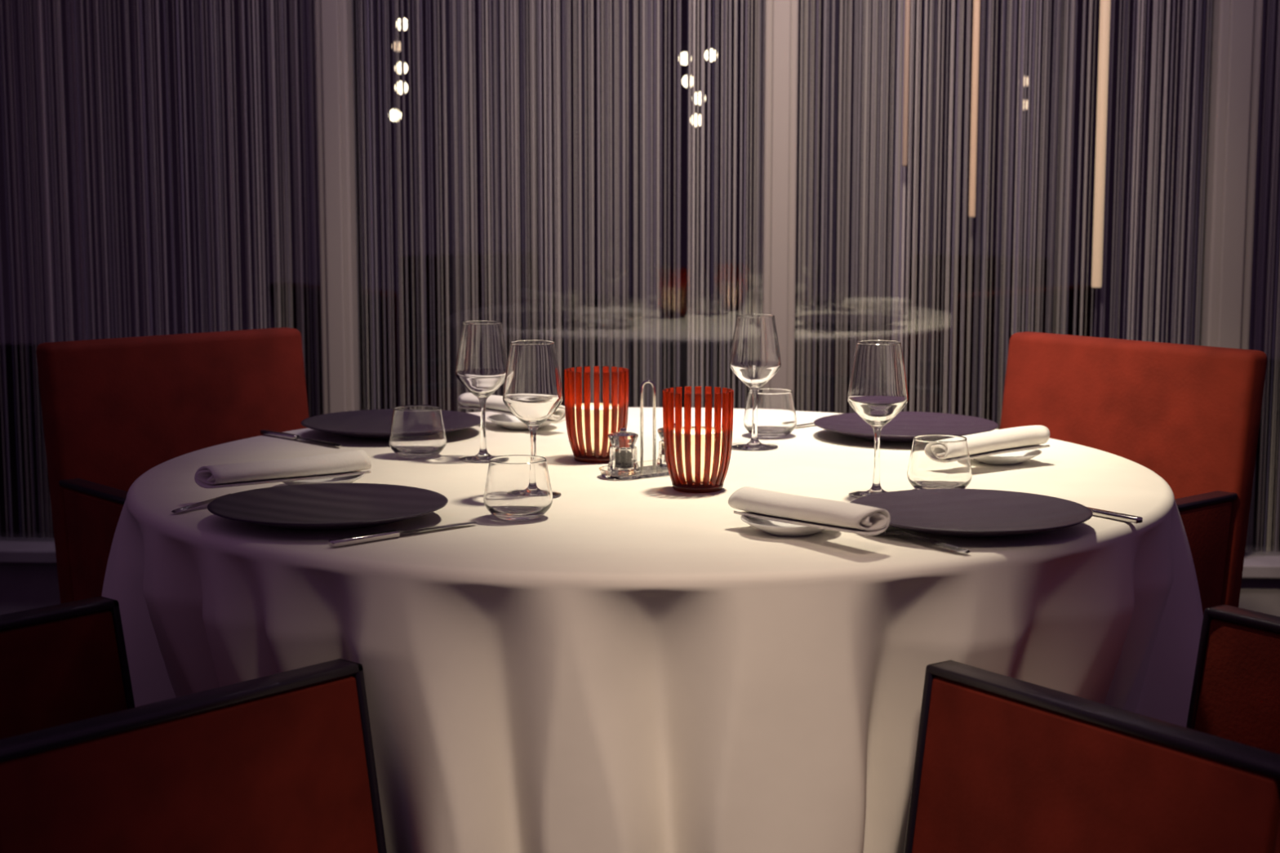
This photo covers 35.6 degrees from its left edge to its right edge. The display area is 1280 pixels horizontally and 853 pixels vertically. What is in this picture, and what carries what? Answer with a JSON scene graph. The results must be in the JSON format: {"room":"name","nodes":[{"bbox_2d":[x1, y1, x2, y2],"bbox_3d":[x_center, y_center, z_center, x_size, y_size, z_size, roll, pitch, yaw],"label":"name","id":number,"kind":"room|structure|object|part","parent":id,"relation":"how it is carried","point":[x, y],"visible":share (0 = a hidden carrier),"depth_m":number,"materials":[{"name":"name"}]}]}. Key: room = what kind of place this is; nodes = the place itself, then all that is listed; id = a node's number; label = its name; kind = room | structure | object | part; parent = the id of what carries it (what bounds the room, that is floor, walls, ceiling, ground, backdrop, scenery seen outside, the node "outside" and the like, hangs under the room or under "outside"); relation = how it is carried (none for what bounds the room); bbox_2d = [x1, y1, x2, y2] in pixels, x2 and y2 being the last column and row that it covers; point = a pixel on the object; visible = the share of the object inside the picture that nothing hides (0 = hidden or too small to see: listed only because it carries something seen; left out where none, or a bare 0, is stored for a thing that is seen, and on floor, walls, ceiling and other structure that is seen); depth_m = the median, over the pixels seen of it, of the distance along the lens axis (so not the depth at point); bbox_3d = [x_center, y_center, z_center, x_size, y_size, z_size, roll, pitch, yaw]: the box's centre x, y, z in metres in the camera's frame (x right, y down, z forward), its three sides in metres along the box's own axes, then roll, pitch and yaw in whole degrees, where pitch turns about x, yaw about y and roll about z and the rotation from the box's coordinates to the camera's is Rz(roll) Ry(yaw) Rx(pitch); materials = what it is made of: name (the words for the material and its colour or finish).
{"room":"restaurant dining room","nodes":[
{"label":"restaurant dining room","id":0,"kind":"room"},
{"bbox_2d":[0,0,1279,411],"bbox_3d":[0.000,-1.516,9.482,10.000,3.000,0.100,0,8,0],"label":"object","id":1,"kind":"structure","parent":0,"point":[683,173],"depth_m":9.48,"materials":[{"name":"fabric"}]},
{"bbox_2d":[65,0,168,340],"bbox_3d":[-1.204,-0.591,4.627,0.218,0.779,0.059,0,8,4],"label":"curtain","id":2,"kind":"object","parent":1,"relation":"hanging from","point":[84,331],"depth_m":4.62,"materials":[{"name":"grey fabric"}]},
{"bbox_2d":[172,0,241,333],"bbox_3d":[-0.994,-0.597,4.613,0.141,0.761,0.059,0,8,4],"label":"curtain","id":3,"kind":"object","parent":1,"relation":"hanging from","point":[227,3],"depth_m":4.60,"materials":[{"name":"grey fabric"}]},
{"bbox_2d":[238,0,323,417],"bbox_3d":[-0.824,-0.500,4.616,0.174,0.954,0.059,0,8,4],"label":"curtain","id":4,"kind":"object","parent":1,"relation":"hanging from","point":[293,25],"depth_m":4.60,"materials":[{"name":"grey fabric"}]},
{"bbox_2d":[351,0,670,413],"bbox_3d":[-0.291,-0.501,4.582,0.722,0.940,0.059,0,8,4],"label":"curtain","id":5,"kind":"object","parent":1,"relation":"hanging from","point":[512,128],"depth_m":4.57,"materials":[{"name":"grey fabric"}]},
{"bbox_2d":[686,0,764,408],"bbox_3d":[0.195,-0.503,4.551,0.174,0.921,0.059,0,8,4],"label":"curtain","id":6,"kind":"object","parent":1,"relation":"hanging from","point":[758,3],"depth_m":4.55,"materials":[{"name":"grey fabric"}]},
{"bbox_2d":[794,0,1077,429],"bbox_3d":[0.664,-0.477,4.526,0.617,0.963,0.059,0,8,4],"label":"curtain","id":7,"kind":"object","parent":1,"relation":"hanging from","point":[896,296],"depth_m":4.52,"materials":[{"name":"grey fabric"}]},
{"bbox_2d":[1142,0,1213,345],"bbox_3d":[1.202,-0.567,4.480,0.130,0.764,0.059,0,8,4],"label":"curtain","id":8,"kind":"object","parent":1,"relation":"hanging from","point":[1199,2],"depth_m":4.48,"materials":[{"name":"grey fabric"}]},
{"bbox_2d":[0,537,1279,617],"bbox_3d":[-0.001,0.448,4.572,8.000,0.330,0.160,0,8,3],"label":"wall","id":9,"kind":"structure","parent":0,"point":[28,574],"depth_m":4.59,"materials":[{"name":"grey paint"}]},
{"bbox_2d":[0,0,73,537],"bbox_3d":[-1.398,-0.360,4.671,0.150,1.251,0.059,0,8,4],"label":"curtain","id":10,"kind":"object","parent":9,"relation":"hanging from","point":[47,246],"depth_m":4.65,"materials":[{"name":"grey fabric"}]},
{"bbox_2d":[314,0,359,413],"bbox_3d":[-0.683,-0.945,4.430,0.075,2.470,0.082,0,8,0],"label":"window frame","id":11,"kind":"structure","parent":9,"relation":"attached to","point":[333,18],"depth_m":4.46,"materials":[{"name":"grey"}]},
{"bbox_2d":[762,0,798,401],"bbox_3d":[0.311,-0.937,4.371,0.075,2.470,0.082,0,8,0],"label":"window frame","id":12,"kind":"structure","parent":9,"relation":"attached to","point":[781,16],"depth_m":4.39,"materials":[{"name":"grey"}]},
{"bbox_2d":[1200,0,1263,349],"bbox_3d":[1.298,-0.929,4.313,0.095,2.470,0.082,0,8,0],"label":"window frame","id":13,"kind":"structure","parent":9,"relation":"attached to","point":[1237,35],"depth_m":4.33,"materials":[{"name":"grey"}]},
{"bbox_2d":[0,411,1279,551],"bbox_3d":[0.000,0.657,4.631,14.000,0.100,16.000,0,8,0],"label":"floor","id":14,"kind":"structure","parent":0,"point":[11,414],"depth_m":7.62,"materials":[{"name":"carpet"}]},
{"bbox_2d":[35,327,308,604],"bbox_3d":[-0.710,0.290,3.684,0.545,0.882,0.645,-7,10,-40],"label":"armchair","id":15,"kind":"object","parent":14,"relation":"on","point":[114,411],"visible":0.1,"depth_m":3.75,"materials":[{"name":"red fabric"}]},
{"bbox_3d":[-0.871,0.344,3.491,0.038,0.417,0.535,-7,10,-40],"label":"armrest","id":16,"kind":"part","parent":15,"relation":"part of","materials":[{"name":"red fabric"}]},
{"bbox_2d":[0,595,386,852],"bbox_3d":[-0.704,0.472,2.348,0.545,0.882,0.645,7,10,42],"label":"armchair","id":17,"kind":"object","parent":14,"relation":"on","point":[281,762],"visible":1,"depth_m":2.24,"materials":[{"name":"red fabric"}]},
{"bbox_3d":[-0.861,0.472,2.551,0.038,0.417,0.535,7,10,42],"label":"armrest","id":18,"kind":"part","parent":17,"relation":"part of","materials":[{"name":"red fabric"}]},
{"bbox_3d":[-0.487,0.517,2.218,0.038,0.417,0.535,7,10,42],"label":"armrest","id":19,"kind":"part","parent":17,"relation":"part of","materials":[{"name":"red fabric"}]},
{"bbox_2d":[903,604,1279,852],"bbox_3d":[0.710,0.478,2.304,0.545,0.882,0.645,-6,10,-35],"label":"armchair","id":20,"kind":"object","parent":14,"relation":"on","point":[1003,764],"visible":1,"depth_m":2.21,"materials":[{"name":"red fabric"}]},
{"bbox_3d":[0.479,0.520,2.198,0.038,0.417,0.535,-6,10,-35],"label":"armrest","id":21,"kind":"part","parent":20,"relation":"part of","materials":[{"name":"red fabric"}]},
{"bbox_3d":[0.888,0.481,2.489,0.038,0.417,0.535,-6,10,-35],"label":"armrest","id":22,"kind":"part","parent":20,"relation":"part of","materials":[{"name":"red fabric"}]},
{"bbox_3d":[0.860,0.328,2.071,0.543,0.522,0.128,-6,10,-35],"label":"backrest","id":23,"kind":"part","parent":20,"relation":"part of","materials":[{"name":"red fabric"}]},
{"bbox_2d":[1000,331,1266,613],"bbox_3d":[0.701,0.303,3.592,0.645,0.882,0.545,-7,10,-41],"label":"armchair","id":24,"kind":"object","parent":14,"relation":"on","point":[1189,415],"visible":0.1,"depth_m":3.62,"materials":[{"name":"red fabric"}]},
{"bbox_3d":[0.833,0.360,3.379,0.535,0.417,0.038,-7,10,-41],"label":"armrest","id":25,"kind":"part","parent":24,"relation":"part of","materials":[{"name":"red fabric"}]},
{"bbox_3d":[0.015,0.440,3.093,1.430,0.744,1.430,0,8,0],"label":"round table","id":26,"kind":"object","parent":14,"relation":"on","visible":0},
{"bbox_2d":[101,407,1203,852],"bbox_3d":[0.016,0.382,3.078,1.557,0.637,1.556,6,10,36],"label":"tablecloth","id":27,"kind":"object","parent":26,"relation":"on","point":[641,665],"visible":0.67,"depth_m":2.38,"materials":[{"name":"white fabric"}]},
{"bbox_2d":[171,493,230,512],"bbox_3d":[-0.574,0.100,2.739,0.024,0.010,0.192,4,9,30],"label":"fork","id":28,"kind":"object","parent":27,"relation":"on","point":[188,507],"visible":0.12,"depth_m":2.69,"materials":[{"name":"silver metal"}]},
{"bbox_2d":[260,429,341,445],"bbox_3d":[-0.568,0.019,3.343,0.016,0.008,0.223,-8,11,-44],"label":"table knife","id":29,"kind":"object","parent":27,"relation":"on","point":[264,432],"visible":1,"depth_m":3.36,"materials":[{"name":"silver metal"}]},
{"bbox_3d":[-0.613,0.014,3.385,0.012,0.008,0.100,-8,11,-44],"label":"handle","id":30,"kind":"part","parent":29,"relation":"part of","materials":[{"name":"silver metal"}]},
{"bbox_3d":[-0.533,0.023,3.308,0.016,0.005,0.123,-8,11,-44],"label":"blade","id":31,"kind":"part","parent":29,"relation":"part of","materials":[{"name":"silver metal"}]},
{"bbox_2d":[282,473,364,484],"bbox_3d":[-0.462,0.079,2.872,0.128,0.018,0.128,0,8,0],"label":"dish","id":32,"kind":"object","parent":27,"relation":"on","point":[349,479],"visible":0.27,"depth_m":2.87,"materials":[{"name":"white ceramic"}]},
{"bbox_2d":[194,449,371,488],"bbox_3d":[-0.499,0.061,2.811,0.056,0.039,0.273,8,11,44],"label":"napkin","id":33,"kind":"object","parent":32,"relation":"on","point":[347,464],"visible":1,"depth_m":2.78,"materials":[{"name":"white fabric"}]},
{"bbox_2d":[207,483,448,530],"bbox_3d":[-0.409,0.111,2.617,0.312,0.024,0.312,-2,8,-17],"label":"dinner plate","id":34,"kind":"object","parent":27,"relation":"on","point":[316,506],"visible":1,"depth_m":2.63,"materials":[{"name":"grey ceramic"}]},
{"bbox_2d":[301,408,480,439],"bbox_3d":[-0.425,0.001,3.426,0.312,0.024,0.312,-6,10,-36],"label":"dinner plate","id":35,"kind":"object","parent":27,"relation":"on","point":[364,424],"visible":0.69,"depth_m":3.44,"materials":[{"name":"grey ceramic"}]},
{"bbox_2d":[328,521,476,546],"bbox_3d":[-0.297,0.133,2.509,0.223,0.008,0.017,-7,10,-42],"label":"table knife","id":36,"kind":"object","parent":27,"relation":"on","point":[388,534],"visible":1,"depth_m":2.47,"materials":[{"name":"silver metal"}]},
{"bbox_3d":[-0.341,0.139,2.467,0.100,0.008,0.012,-7,10,-42],"label":"handle","id":37,"kind":"part","parent":36,"relation":"part of","materials":[{"name":"silver metal"}]},
{"bbox_3d":[-0.260,0.128,2.542,0.123,0.005,0.016,-7,10,-42],"label":"blade","id":38,"kind":"part","parent":36,"relation":"part of","materials":[{"name":"silver metal"}]},
{"bbox_2d":[388,404,446,458],"bbox_3d":[-0.354,0.009,3.169,0.092,0.078,0.092,0,8,0],"label":"tumbler","id":39,"kind":"object","parent":27,"relation":"on","point":[416,431],"visible":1,"depth_m":3.13,"materials":[{"name":"clear glass"}]},
{"bbox_2d":[455,320,507,462],"bbox_3d":[-0.247,-0.056,3.126,0.084,0.217,0.084,0,8,0],"label":"wine glass","id":40,"kind":"object","parent":27,"relation":"on","point":[482,361],"visible":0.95,"depth_m":3.09,"materials":[{"name":"clear glass"}]},
{"bbox_2d":[483,454,552,520],"bbox_3d":[-0.161,0.082,2.632,0.092,0.078,0.092,0,8,0],"label":"tumbler","id":41,"kind":"object","parent":27,"relation":"on","point":[517,487],"visible":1,"depth_m":2.60,"materials":[{"name":"clear glass"}]},
{"bbox_2d":[487,413,551,430],"bbox_3d":[-0.205,-0.007,3.506,0.128,0.018,0.128,0,8,0],"label":"dish","id":42,"kind":"object","parent":27,"relation":"on","point":[511,422],"visible":0.5,"depth_m":3.48,"materials":[{"name":"white ceramic"}]},
{"bbox_2d":[457,392,565,423],"bbox_3d":[-0.223,-0.034,3.499,0.243,0.035,0.054,7,11,43],"label":"napkin","id":43,"kind":"object","parent":42,"relation":"on","point":[494,403],"visible":0.48,"depth_m":3.50,"materials":[{"name":"white fabric"}]},
{"bbox_2d":[502,340,563,497],"bbox_3d":[-0.150,-0.011,2.794,0.084,0.217,0.084,0,8,0],"label":"wine glass","id":44,"kind":"object","parent":27,"relation":"on","point":[532,388],"visible":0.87,"depth_m":2.76,"materials":[{"name":"clear glass"}]},
{"bbox_2d":[564,365,628,462],"bbox_3d":[-0.068,-0.018,3.126,0.101,0.143,0.101,0,8,-1],"label":"candle holder","id":45,"kind":"object","parent":27,"relation":"on","point":[588,425],"visible":0.84,"depth_m":3.09,"materials":[{"name":"red glass"}]},
{"bbox_2d":[599,379,669,479],"bbox_3d":[0.012,0.000,2.992,0.167,0.142,0.072,-6,10,-38],"label":"condiment caddy","id":46,"kind":"object","parent":27,"relation":"on","point":[649,468],"visible":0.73,"depth_m":2.98,"materials":[{"name":"silver metal"}]},
{"bbox_2d":[607,427,639,471],"bbox_3d":[-0.025,0.035,2.968,0.047,0.068,0.045,0,8,0],"label":"pepper mill","id":47,"kind":"object","parent":46,"relation":"in","point":[623,451],"visible":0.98,"depth_m":2.95,"materials":[{"name":"clear glass"}]},
{"bbox_3d":[-0.025,0.005,2.964,0.010,0.007,0.010,0,8,0],"label":"knob","id":48,"kind":"part","parent":47,"relation":"part of","materials":[{"name":"silver metal"}]},
{"bbox_2d":[599,459,669,479],"bbox_3d":[0.012,0.065,3.001,0.167,0.012,0.071,-6,10,-38],"label":"tray","id":49,"kind":"object","parent":46,"relation":"attached to","point":[649,468],"depth_m":2.96,"materials":[{"name":"silver metal"}]},
{"bbox_3d":[0.012,-0.002,2.992,0.024,0.137,0.005,0,8,0],"label":"loop handle","id":50,"kind":"part","parent":46,"relation":"part of","materials":[{"name":"silver metal"}]},
{"bbox_2d":[657,422,675,468],"bbox_3d":[0.049,0.028,3.025,0.047,0.068,0.045,0,8,0],"label":"salt mill","id":51,"kind":"object","parent":46,"relation":"in","point":[661,461],"visible":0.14,"depth_m":3.01,"materials":[{"name":"clear glass"}]},
{"bbox_2d":[662,386,733,493],"bbox_3d":[0.083,0.019,2.850,0.101,0.143,0.101,0,8,2],"label":"candle holder","id":52,"kind":"object","parent":27,"relation":"on","point":[697,453],"visible":1,"depth_m":2.82,"materials":[{"name":"red glass"}]},
{"bbox_2d":[728,314,781,450],"bbox_3d":[0.188,-0.073,3.255,0.084,0.217,0.084,0,8,0],"label":"wine glass","id":53,"kind":"object","parent":27,"relation":"on","point":[755,356],"visible":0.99,"depth_m":3.22,"materials":[{"name":"clear glass"}]},
{"bbox_2d":[742,387,796,437],"bbox_3d":[0.222,-0.023,3.399,0.092,0.078,0.092,0,8,0],"label":"tumbler","id":54,"kind":"object","parent":27,"relation":"on","point":[776,417],"visible":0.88,"depth_m":3.36,"materials":[{"name":"clear glass"}]},
{"bbox_2d":[740,515,824,536],"bbox_3d":[0.192,0.125,2.532,0.128,0.018,0.128,0,8,0],"label":"dish","id":55,"kind":"object","parent":27,"relation":"on","point":[776,528],"visible":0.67,"depth_m":2.50,"materials":[{"name":"white ceramic"}]},
{"bbox_2d":[728,486,890,535],"bbox_3d":[0.208,0.105,2.478,0.056,0.041,0.253,-6,10,-37],"label":"napkin","id":56,"kind":"object","parent":55,"relation":"on","point":[757,503],"visible":1,"depth_m":2.45,"materials":[{"name":"white fabric"}]},
{"bbox_2d":[795,422,813,426],"bbox_3d":[0.337,-0.009,3.557,0.223,0.008,0.017,-7,10,-40],"label":"table knife","id":57,"kind":"object","parent":27,"relation":"on","point":[807,424],"visible":0.06,"depth_m":3.51,"materials":[{"name":"silver metal"}]},
{"bbox_2d":[847,340,908,497],"bbox_3d":[0.333,-0.010,2.792,0.084,0.217,0.084,0,8,0],"label":"wine glass","id":58,"kind":"object","parent":27,"relation":"on","point":[877,391],"visible":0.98,"depth_m":2.76,"materials":[{"name":"clear glass"}]},
{"bbox_2d":[813,411,998,442],"bbox_3d":[0.452,0.006,3.392,0.312,0.024,0.312,-4,9,-28],"label":"dinner plate","id":59,"kind":"object","parent":27,"relation":"on","point":[905,425],"visible":0.79,"depth_m":3.41,"materials":[{"name":"grey ceramic"}]},
{"bbox_2d":[878,530,970,553],"bbox_3d":[0.335,0.137,2.463,0.024,0.010,0.192,-6,10,-37],"label":"fork","id":60,"kind":"object","parent":27,"relation":"on","point":[885,532],"visible":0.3,"depth_m":2.44,"materials":[{"name":"silver metal"}]},
{"bbox_2d":[906,434,972,489],"bbox_3d":[0.426,0.054,2.831,0.092,0.078,0.092,0,8,0],"label":"tumbler","id":61,"kind":"object","parent":27,"relation":"on","point":[936,461],"visible":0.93,"depth_m":2.80,"materials":[{"name":"clear glass"}]},
{"bbox_2d":[850,488,1093,537],"bbox_3d":[0.424,0.117,2.569,0.312,0.024,0.312,4,9,27],"label":"dinner plate","id":62,"kind":"object","parent":27,"relation":"on","point":[957,513],"visible":0.91,"depth_m":2.59,"materials":[{"name":"grey ceramic"}]},
{"bbox_2d":[973,448,1041,465],"bbox_3d":[0.562,0.047,3.110,0.128,0.018,0.128,0,8,0],"label":"dish","id":63,"kind":"object","parent":27,"relation":"on","point":[1016,457],"visible":0.63,"depth_m":3.07,"materials":[{"name":"white ceramic"}]},
{"bbox_2d":[962,425,1049,459],"bbox_3d":[0.533,0.026,3.043,0.223,0.041,0.054,-5,9,-35],"label":"napkin","id":64,"kind":"object","parent":63,"relation":"on","point":[1020,438],"visible":0.73,"depth_m":3.04,"materials":[{"name":"white fabric"}]},
{"bbox_2d":[1087,506,1142,523],"bbox_3d":[0.583,0.110,2.677,0.016,0.008,0.223,-6,10,-36],"label":"table knife","id":65,"kind":"object","parent":27,"relation":"on","point":[1100,513],"visible":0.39,"depth_m":2.61,"materials":[{"name":"silver metal"}]},
{"bbox_3d":[0.000,-2.659,6.753,10.000,0.100,5.000,0,8,0],"label":"ceiling","id":66,"kind":"structure","parent":0,"visible":0},
{"bbox_2d":[390,0,407,120],"bbox_3d":[-0.743,-1.723,6.059,0.200,1.568,0.209,0,8,0],"label":"lamp","id":67,"kind":"object","parent":66,"relation":"hanging from","point":[405,21],"visible":0.52,"depth_m":6.08,"materials":[{"name":"white glass"}]},
{"bbox_2d":[391,101,398,109],"bbox_3d":[-0.766,-1.003,6.222,0.020,0.024,0.020,0,8,0],"label":"socket","id":68,"kind":"object","parent":67,"relation":"attached to","point":[392,101],"depth_m":6.21,"materials":[{"name":"grey metal"}]},
{"bbox_3d":[-0.766,-0.973,6.226,0.038,0.038,0.038,0,8,0],"label":"globe","id":69,"kind":"part","parent":67,"relation":"part of","materials":[{"name":"beige glass"}]},
{"bbox_3d":[-0.755,-1.183,6.197,0.032,0.032,0.032,0,8,0],"label":"globe","id":70,"kind":"part","parent":67,"relation":"part of","materials":[{"name":"beige glass"}]},
{"bbox_2d":[394,32,399,39],"bbox_3d":[-0.755,-1.213,6.193,0.020,0.024,0.020,0,8,0],"label":"socket","id":71,"kind":"object","parent":67,"relation":"attached to","point":[394,33],"depth_m":6.19,"materials":[{"name":"grey metal"}]},
{"bbox_3d":[-0.732,-1.764,5.994,0.012,1.409,0.057,0,8,0],"label":"cord","id":72,"kind":"part","parent":67,"relation":"part of","materials":[{"name":"grey metal"}]},
{"bbox_2d":[399,73,401,81],"bbox_3d":[-0.727,-1.062,6.062,0.020,0.024,0.020,0,8,0],"label":"socket","id":73,"kind":"object","parent":67,"relation":"attached to","point":[400,74],"depth_m":6.05,"materials":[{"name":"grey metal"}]},
{"bbox_3d":[-0.727,-1.032,6.066,0.038,0.038,0.038,0,8,0],"label":"globe","id":74,"kind":"part","parent":67,"relation":"part of","materials":[{"name":"beige glass"}]},
{"bbox_3d":[-0.738,-1.108,6.157,0.038,0.038,0.038,0,8,0],"label":"globe","id":75,"kind":"part","parent":67,"relation":"part of","materials":[{"name":"beige glass"}]},
{"bbox_2d":[399,9,405,17],"bbox_3d":[-0.727,-1.260,6.086,0.020,0.024,0.020,0,8,0],"label":"socket","id":76,"kind":"object","parent":67,"relation":"attached to","point":[404,16],"depth_m":6.08,"materials":[{"name":"grey metal"}]},
{"bbox_3d":[-0.727,-1.230,6.090,0.038,0.038,0.038,0,8,0],"label":"globe","id":77,"kind":"part","parent":67,"relation":"part of","materials":[{"name":"beige glass"}]},
{"bbox_2d":[680,0,715,126],"bbox_3d":[0.173,-1.715,6.060,0.200,1.583,0.209,0,8,0],"label":"lamp","id":78,"kind":"object","parent":66,"relation":"hanging from","point":[684,55],"visible":0.48,"depth_m":6.15,"materials":[{"name":"white glass"}]},
{"bbox_2d":[681,44,687,52],"bbox_3d":[0.138,-1.158,6.100,0.020,0.024,0.020,0,8,0],"label":"socket","id":79,"kind":"object","parent":78,"relation":"attached to","point":[684,49],"depth_m":6.09,"materials":[{"name":"grey metal"}]},
{"bbox_3d":[0.148,-1.813,6.023,0.003,1.319,0.035,7,10,41],"label":"cord","id":80,"kind":"part","parent":78,"relation":"part of","materials":[{"name":"grey metal"}]},
{"bbox_3d":[0.138,-1.128,6.104,0.038,0.038,0.038,0,8,0],"label":"globe","id":81,"kind":"part","parent":78,"relation":"part of","materials":[{"name":"beige glass"}]},
{"bbox_3d":[0.150,-1.069,6.162,0.038,0.038,0.038,0,8,0],"label":"globe","id":82,"kind":"part","parent":78,"relation":"part of","materials":[{"name":"beige glass"}]},
{"bbox_3d":[0.177,-0.959,6.228,0.038,0.038,0.038,0,8,0],"label":"globe","id":83,"kind":"part","parent":78,"relation":"part of","materials":[{"name":"beige glass"}]},
{"bbox_3d":[0.176,-1.731,6.104,0.003,1.504,0.039,0,8,4],"label":"cord","id":84,"kind":"part","parent":78,"relation":"part of","materials":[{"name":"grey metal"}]},
{"bbox_2d":[694,106,699,114],"bbox_3d":[0.177,-0.988,6.224,0.020,0.024,0.020,0,8,0],"label":"socket","id":85,"kind":"object","parent":78,"relation":"attached to","point":[695,107],"depth_m":6.22,"materials":[{"name":"grey metal"}]},
{"bbox_2d":[695,84,701,92],"bbox_3d":[0.180,-1.030,6.066,0.020,0.024,0.020,0,8,0],"label":"socket","id":86,"kind":"object","parent":78,"relation":"attached to","point":[700,85],"depth_m":6.06,"materials":[{"name":"grey metal"}]},
{"bbox_3d":[0.180,-1.001,6.071,0.038,0.038,0.038,0,8,0],"label":"globe","id":87,"kind":"part","parent":78,"relation":"part of","materials":[{"name":"beige glass"}]},
{"bbox_3d":[0.221,-1.157,6.201,0.038,0.038,0.038,0,8,0],"label":"globe","id":88,"kind":"part","parent":78,"relation":"part of","materials":[{"name":"beige glass"}]},
{"bbox_3d":[0.207,-1.830,6.091,0.003,1.304,0.049,6,10,38],"label":"cord","id":89,"kind":"part","parent":78,"relation":"part of","materials":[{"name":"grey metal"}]},
{"bbox_2d":[1022,1,1028,109],"bbox_3d":[1.262,-1.796,6.437,0.200,1.524,0.200,0,8,0],"label":"lamp","id":90,"kind":"object","parent":66,"relation":"hanging from","point":[1027,82],"visible":0.4,"depth_m":6.50,"materials":[{"name":"white glass"}]},
{"bbox_3d":[1.267,-1.060,6.557,0.032,0.032,0.032,0,8,0],"label":"globe","id":91,"kind":"part","parent":90,"relation":"part of","materials":[{"name":"beige glass"}]},
{"bbox_3d":[1.259,-1.839,6.417,0.003,1.373,0.015,2,8,13],"label":"cord","id":92,"kind":"part","parent":90,"relation":"part of","materials":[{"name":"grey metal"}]},
{"bbox_3d":[1.258,-1.129,6.507,0.032,0.032,0.032,0,8,0],"label":"globe","id":93,"kind":"part","parent":90,"relation":"part of","materials":[{"name":"beige glass"}]},
{"bbox_3d":[0.002,-2.219,4.260,8.000,0.100,0.713,0,8,0],"label":"trim","id":94,"kind":"structure","parent":66,"relation":"attached to","visible":0},
{"bbox_2d":[902,0,910,166],"bbox_3d":[0.593,-1.375,4.354,0.014,1.598,0.014,0,8,0],"label":"lamp","id":95,"kind":"object","parent":94,"relation":"hanging from","point":[907,6],"visible":1,"depth_m":4.43,"materials":[{"name":"beige metal"}]},
{"bbox_2d":[968,0,980,217],"bbox_3d":[0.745,-1.318,4.353,0.017,1.711,0.017,0,8,0],"label":"lamp","id":96,"kind":"object","parent":94,"relation":"hanging from","point":[976,3],"visible":1,"depth_m":4.43,"materials":[{"name":"beige metal"}]},
{"bbox_2d":[1091,0,1111,288],"bbox_3d":[1.026,-1.238,4.347,0.026,1.868,0.026,0,8,0],"label":"lamp","id":97,"kind":"object","parent":94,"relation":"hanging from","point":[1104,5],"visible":1,"depth_m":4.42,"materials":[{"name":"beige"}]},
{"bbox_2d":[1245,0,1279,551],"bbox_3d":[1.418,-0.330,4.498,0.085,1.236,0.059,0,8,4],"label":"curtain","id":98,"kind":"object","parent":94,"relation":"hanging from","point":[1271,12],"depth_m":4.50,"materials":[{"name":"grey fabric"}]}
]}

